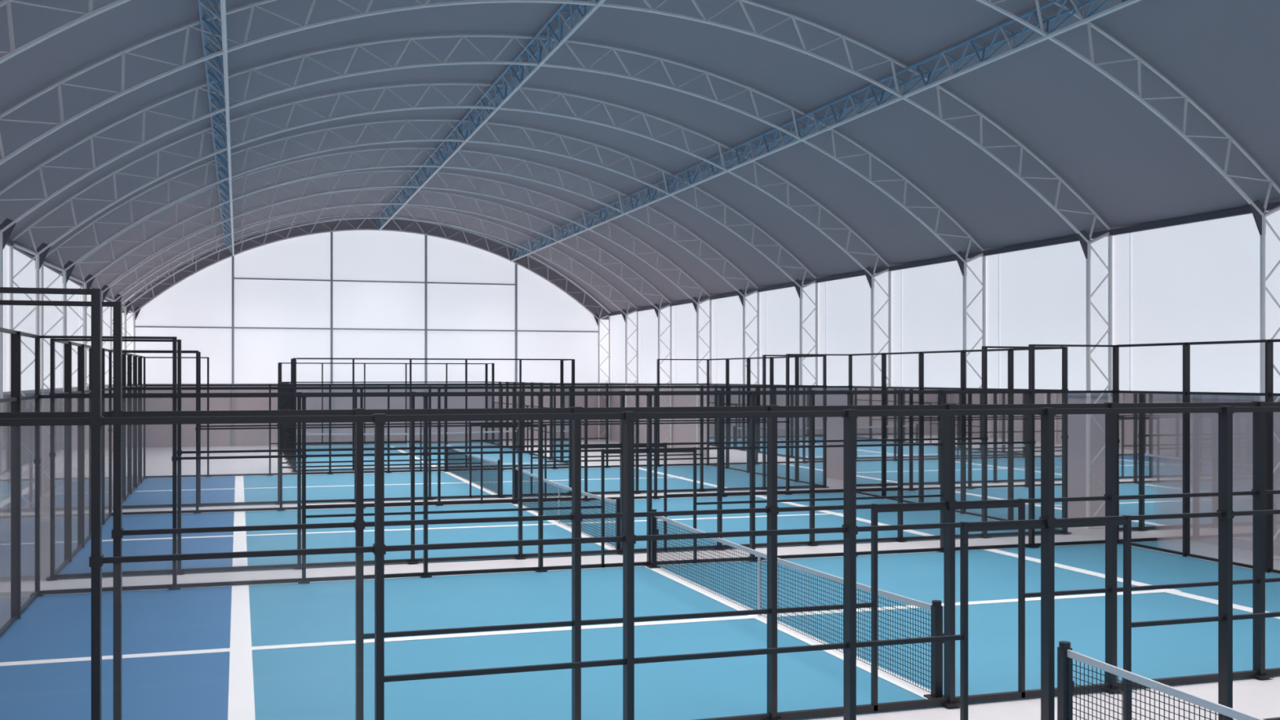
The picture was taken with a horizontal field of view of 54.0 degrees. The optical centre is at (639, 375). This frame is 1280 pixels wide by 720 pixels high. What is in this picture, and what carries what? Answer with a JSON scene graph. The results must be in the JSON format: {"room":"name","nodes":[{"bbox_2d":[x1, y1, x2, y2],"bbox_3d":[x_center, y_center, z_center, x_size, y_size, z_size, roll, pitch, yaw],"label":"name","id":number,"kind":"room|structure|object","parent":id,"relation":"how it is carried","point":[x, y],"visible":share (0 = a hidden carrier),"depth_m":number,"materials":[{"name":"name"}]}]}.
{"room":"sports hall","nodes":[
{"label":"sports hall","id":0,"kind":"room"},
{"bbox_2d":[3,238,113,519],"bbox_3d":[-13.886,0.070,25.903,0.210,6.721,70.700,0,0,-18],"label":"wall","id":1,"kind":"structure","parent":0,"point":[26,277],"depth_m":34.68,"materials":[{"name":"plastic"}]},
{"bbox_2d":[122,215,608,447],"bbox_3d":[-13.120,-2.295,63.247,24.200,11.450,0.220,0,0,-18],"label":"wall","id":2,"kind":"structure","parent":0,"point":[355,294],"depth_m":63.09,"materials":[{"name":"plastic"}]},
{"bbox_2d":[0,0,1279,313],"bbox_3d":[-2.365,-5.642,29.583,24.281,4.776,70.700,0,0,-18],"label":"ceiling","id":3,"kind":"structure","parent":0,"point":[1126,162],"depth_m":29.73,"materials":[{"name":"grey metal"}]},
{"bbox_2d":[0,440,1279,719],"bbox_3d":[-2.365,3.530,29.583,24.400,0.200,70.900,0,0,-18],"label":"floor","id":4,"kind":"structure","parent":0,"point":[1259,698],"depth_m":23.22,"materials":[{"name":"concrete"}]},
{"bbox_2d":[0,327,38,637],"bbox_3d":[-7.835,1.392,14.766,0.120,4.034,9.860,0,0,-18],"label":"metal frame","id":5,"kind":"structure","parent":4,"relation":"on","point":[16,610],"depth_m":17.60,"materials":[{"name":"black metal"}]},
{"bbox_2d":[54,341,111,574],"bbox_3d":[-11.384,1.392,25.873,0.120,4.034,9.860,0,0,-18],"label":"metal frame","id":6,"kind":"structure","parent":4,"relation":"on","point":[68,555],"depth_m":24.87,"materials":[{"name":"black metal"}]},
{"bbox_2d":[79,390,110,546],"bbox_3d":[-11.384,1.855,25.873,0.001,2.990,9.860,0,0,-18],"label":"glass panels","id":7,"kind":"object","parent":6,"relation":"attached to","point":[87,401],"visible":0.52,"depth_m":26.46,"materials":[{"name":"clear glass"}]},
{"bbox_2d":[122,352,145,502],"bbox_3d":[-14.941,1.392,37.008,0.120,4.034,9.860,0,0,-18],"label":"metal frame","id":8,"kind":"structure","parent":4,"relation":"on","point":[129,355],"depth_m":36.07,"materials":[{"name":"black metal"}]},
{"bbox_2d":[122,386,144,499],"bbox_3d":[-14.941,1.855,37.008,0.001,2.990,9.860,0,0,-18],"label":"glass panels","id":9,"kind":"object","parent":8,"relation":"attached to","point":[127,400],"visible":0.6,"depth_m":37.09,"materials":[{"name":"clear glass"}]},
{"bbox_2d":[276,358,297,471],"bbox_3d":[-14.913,1.395,52.922,0.240,4.029,17.680,0,0,-18],"label":"fence","id":10,"kind":"object","parent":4,"relation":"on","point":[289,435],"visible":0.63,"depth_m":47.88,"materials":[{"name":"black metal"}]},
{"bbox_2d":[122,216,610,439],"bbox_3d":[-13.107,-2.271,63.136,24.286,11.402,0.240,0,0,-18],"label":"truss","id":11,"kind":"object","parent":4,"relation":"on","point":[135,312],"visible":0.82,"depth_m":63.56,"materials":[{"name":"metal"}]},
{"bbox_2d":[110,204,638,454],"bbox_3d":[-11.607,-2.271,58.440,24.286,11.402,0.240,0,0,-18],"label":"truss","id":12,"kind":"object","parent":4,"relation":"on","point":[127,305],"visible":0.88,"depth_m":58.66,"materials":[{"name":"metal"}]},
{"bbox_2d":[281,362,484,444],"bbox_3d":[-12.718,1.392,62.809,10.060,4.034,0.120,0,0,-18],"label":"metal frame","id":13,"kind":"structure","parent":4,"relation":"on","point":[322,363],"depth_m":62.70,"materials":[{"name":"black metal"}]},
{"bbox_2d":[102,188,671,462],"bbox_3d":[-10.070,-2.271,53.629,24.286,11.402,0.240,0,0,-18],"label":"truss","id":14,"kind":"object","parent":4,"relation":"on","point":[117,298],"visible":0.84,"depth_m":54.03,"materials":[{"name":"metal"}]},
{"bbox_2d":[82,169,711,457],"bbox_3d":[-8.534,-2.271,48.819,24.286,11.402,0.240,0,0,-18],"label":"truss","id":15,"kind":"object","parent":4,"relation":"on","point":[105,289],"visible":0.73,"depth_m":49.62,"materials":[{"name":"metal"}]},
{"bbox_2d":[66,146,759,482],"bbox_3d":[-6.997,-2.271,44.008,24.286,11.402,0.240,0,0,-18],"label":"truss","id":16,"kind":"object","parent":4,"relation":"on","point":[87,282],"visible":0.87,"depth_m":43.56,"materials":[{"name":"metal"}]},
{"bbox_2d":[143,356,709,478],"bbox_3d":[-6.937,1.395,44.815,20.180,4.029,0.240,0,0,-18],"label":"fence","id":17,"kind":"object","parent":4,"relation":"on","point":[658,384],"visible":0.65,"depth_m":44.76,"materials":[{"name":"black metal"}]},
{"bbox_2d":[40,118,817,497],"bbox_3d":[-5.460,-2.271,39.198,24.286,11.402,0.240,0,0,-18],"label":"truss","id":18,"kind":"object","parent":4,"relation":"on","point":[68,268],"visible":0.9,"depth_m":37.98,"materials":[{"name":"metal"}]},
{"bbox_2d":[296,442,568,471],"bbox_3d":[-10.055,3.420,54.474,10.200,0.019,17.500,0,0,-18],"label":"court","id":19,"kind":"object","parent":4,"relation":"on","point":[507,458],"visible":0.34,"depth_m":51.85,"materials":[{"name":"blue plastic"}]},
{"bbox_2d":[296,428,518,454],"bbox_3d":[-10.055,2.894,54.474,9.900,1.029,0.200,0,0,-18],"label":"net","id":20,"kind":"object","parent":19,"relation":"on","point":[517,430],"visible":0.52,"depth_m":54.68,"materials":[{"name":"black fabric"}]},
{"bbox_2d":[296,357,571,471],"bbox_3d":[-7.392,1.392,46.139,10.060,4.034,0.120,0,0,-18],"label":"metal frame","id":21,"kind":"structure","parent":4,"relation":"on","point":[410,359],"depth_m":45.77,"materials":[{"name":"black metal"}]},
{"bbox_2d":[7,82,891,516],"bbox_3d":[-3.923,-2.271,34.387,24.286,11.402,0.240,0,0,-18],"label":"truss","id":22,"kind":"object","parent":4,"relation":"on","point":[40,253],"visible":0.9,"depth_m":33.47,"materials":[{"name":"metal"}]},
{"bbox_2d":[112,351,829,508],"bbox_3d":[-3.894,1.395,35.289,20.180,4.029,0.240,0,0,-18],"label":"fence","id":23,"kind":"object","parent":4,"relation":"on","point":[824,419],"visible":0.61,"depth_m":35.24,"materials":[{"name":"black metal"}]},
{"bbox_2d":[122,465,824,509],"bbox_3d":[-5.416,3.420,40.052,20.000,0.019,10.000,0,0,-18],"label":"court","id":24,"kind":"object","parent":4,"relation":"on","point":[229,489],"visible":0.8,"depth_m":39.13,"materials":[{"name":"blue plastic"}]},
{"bbox_2d":[443,442,499,494],"bbox_3d":[-5.416,2.894,40.052,0.200,1.029,9.700,0,0,-18],"label":"net","id":25,"kind":"object","parent":24,"relation":"on","point":[457,468],"visible":0.74,"depth_m":38.84,"materials":[{"name":"black fabric"}]},
{"bbox_2d":[108,350,853,515],"bbox_3d":[-3.380,1.395,33.679,20.180,4.029,0.240,0,0,-18],"label":"fence","id":26,"kind":"object","parent":4,"relation":"on","point":[513,425],"visible":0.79,"depth_m":33.38,"materials":[{"name":"black metal"}]},
{"bbox_2d":[0,34,986,541],"bbox_3d":[-2.386,-2.271,29.577,24.286,11.402,0.240,0,0,-18],"label":"truss","id":27,"kind":"object","parent":4,"relation":"on","point":[6,227],"visible":0.9,"depth_m":28.80,"materials":[{"name":"metal"}]},
{"bbox_2d":[197,0,234,256],"bbox_3d":[-9.191,-6.112,27.403,0.453,0.667,70.733,0,0,-18],"label":"roof truss","id":28,"kind":"object","parent":27,"relation":"attached to","point":[222,30],"visible":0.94,"depth_m":27.69,"materials":[{"name":"metal"}]},
{"bbox_2d":[375,0,605,231],"bbox_3d":[-2.365,-7.579,29.583,0.395,0.647,70.733,0,0,-18],"label":"roof truss","id":29,"kind":"object","parent":27,"relation":"attached to","point":[573,28],"visible":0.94,"depth_m":34.10,"materials":[{"name":"metal"}]},
{"bbox_2d":[510,0,1141,262],"bbox_3d":[4.229,-6.217,31.690,0.446,0.668,70.734,0,0,-18],"label":"roof truss","id":30,"kind":"object","parent":27,"relation":"attached to","point":[1015,48],"visible":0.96,"depth_m":28.80,"materials":[{"name":"metal"}]},
{"bbox_2d":[484,359,574,463],"bbox_3d":[-5.197,1.395,56.026,0.240,4.029,17.680,0,0,-18],"label":"fence","id":31,"kind":"object","parent":4,"relation":"on","point":[562,431],"visible":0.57,"depth_m":52.26,"materials":[{"name":"black metal"}]},
{"bbox_2d":[0,0,1112,528],"bbox_3d":[-0.849,-2.271,24.766,24.286,11.402,0.240,0,0,-18],"label":"truss","id":32,"kind":"object","parent":4,"relation":"on","point":[1085,240],"visible":0.98,"depth_m":25.89,"materials":[{"name":"metal"}]},
{"bbox_2d":[45,338,1071,579],"bbox_3d":[-0.336,1.395,24.153,20.180,4.029,0.240,0,0,-18],"label":"fence","id":33,"kind":"object","parent":4,"relation":"on","point":[1064,436],"visible":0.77,"depth_m":23.72,"materials":[{"name":"black metal"}]},
{"bbox_2d":[57,493,1062,579],"bbox_3d":[-1.858,3.420,28.916,20.000,0.019,10.000,0,0,-18],"label":"court","id":34,"kind":"object","parent":4,"relation":"on","point":[340,537],"visible":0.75,"depth_m":27.35,"materials":[{"name":"blue plastic"}]},
{"bbox_2d":[511,464,620,550],"bbox_3d":[-1.858,2.894,28.916,0.200,1.029,9.700,0,0,-18],"label":"net","id":35,"kind":"object","parent":34,"relation":"on","point":[606,500],"visible":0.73,"depth_m":28.44,"materials":[{"name":"black fabric"}]},
{"bbox_2d":[30,335,1119,596],"bbox_3d":[0.169,1.395,22.572,20.180,4.029,0.240,0,0,-18],"label":"fence","id":36,"kind":"object","parent":4,"relation":"on","point":[648,450],"visible":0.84,"depth_m":21.91,"materials":[{"name":"black metal"}]},
{"bbox_2d":[0,287,1279,719],"bbox_3d":[3.717,1.395,11.465,20.180,4.029,0.240,0,0,-18],"label":"fence","id":37,"kind":"object","parent":4,"relation":"on","point":[1046,522],"visible":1,"depth_m":10.57,"materials":[{"name":"black metal"}]},
{"bbox_2d":[0,299,1279,719],"bbox_3d":[3.212,1.395,13.046,20.180,4.029,0.240,0,0,-18],"label":"fence","id":38,"kind":"object","parent":4,"relation":"on","point":[1259,492],"visible":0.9,"depth_m":12.40,"materials":[{"name":"black metal"}]},
{"bbox_2d":[0,543,1279,719],"bbox_3d":[1.690,3.420,17.809,20.000,0.019,10.000,0,0,-18],"label":"court","id":39,"kind":"object","parent":4,"relation":"on","point":[275,651],"visible":0.9,"depth_m":16.12,"materials":[{"name":"blue plastic"}]},
{"bbox_2d":[646,509,943,698],"bbox_3d":[1.690,2.894,17.809,0.200,1.029,9.700,0,0,-18],"label":"net","id":40,"kind":"object","parent":39,"relation":"on","point":[935,608],"visible":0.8,"depth_m":16.22,"materials":[{"name":"black fabric"}]},
{"bbox_2d":[0,0,1279,559],"bbox_3d":[0.688,-2.271,19.956,24.286,11.402,0.240,0,0,-18],"label":"truss","id":41,"kind":"object","parent":4,"relation":"on","point":[1260,214],"visible":0.89,"depth_m":22.73,"materials":[{"name":"metal"}]},
{"bbox_2d":[707,355,820,485],"bbox_3d":[4.110,1.392,43.095,0.120,4.034,9.860,0,0,-18],"label":"metal frame","id":42,"kind":"structure","parent":4,"relation":"on","point":[771,358],"depth_m":44.00,"materials":[{"name":"black metal"}]},
{"bbox_2d":[708,385,822,484],"bbox_3d":[4.110,1.855,43.095,0.001,2.990,9.860,0,0,-18],"label":"glass panels","id":43,"kind":"object","parent":42,"relation":"attached to","point":[737,432],"visible":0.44,"depth_m":41.69,"materials":[{"name":"clear glass"}]},
{"bbox_2d":[850,348,1062,530],"bbox_3d":[7.668,1.392,31.959,0.120,4.034,9.860,0,0,-18],"label":"metal frame","id":44,"kind":"structure","parent":4,"relation":"on","point":[1010,351],"depth_m":30.98,"materials":[{"name":"black metal"}]},
{"bbox_2d":[851,387,1062,529],"bbox_3d":[7.668,1.855,31.959,0.001,2.990,9.860,0,0,-18],"label":"glass panels","id":45,"kind":"object","parent":44,"relation":"attached to","point":[868,459],"visible":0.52,"depth_m":31.16,"materials":[{"name":"clear glass"}]},
{"bbox_2d":[1116,338,1279,573],"bbox_3d":[11.216,1.392,20.852,0.120,4.034,9.860,0,0,-18],"label":"metal frame","id":46,"kind":"structure","parent":4,"relation":"on","point":[1186,393],"depth_m":22.68,"materials":[{"name":"black metal"}]},
{"bbox_2d":[1118,393,1168,549],"bbox_3d":[11.216,1.855,20.852,0.001,2.990,9.860,0,0,-18],"label":"glass panels","id":47,"kind":"object","parent":46,"relation":"attached to","point":[1140,468],"visible":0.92,"depth_m":24.89,"materials":[{"name":"clear glass"}]},
{"bbox_3d":[5.239,3.419,6.702,20.000,0.019,10.000,0,0,-18],"label":"turf","id":48,"kind":"object","parent":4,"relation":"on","visible":0},
{"bbox_2d":[1057,640,1263,719],"bbox_3d":[5.239,2.894,6.702,0.200,1.029,9.700,0,0,-18],"label":"net","id":49,"kind":"object","parent":48,"relation":"on","point":[1065,654],"visible":1,"depth_m":10.65,"materials":[{"name":"black fabric"}]},
{"bbox_2d":[608,201,1279,555],"bbox_3d":[9.156,0.070,33.264,0.210,6.721,70.700,0,0,-18],"label":"wall","id":50,"kind":"structure","parent":0,"point":[1194,278],"depth_m":29.95,"materials":[{"name":"plastic"}]}
]}

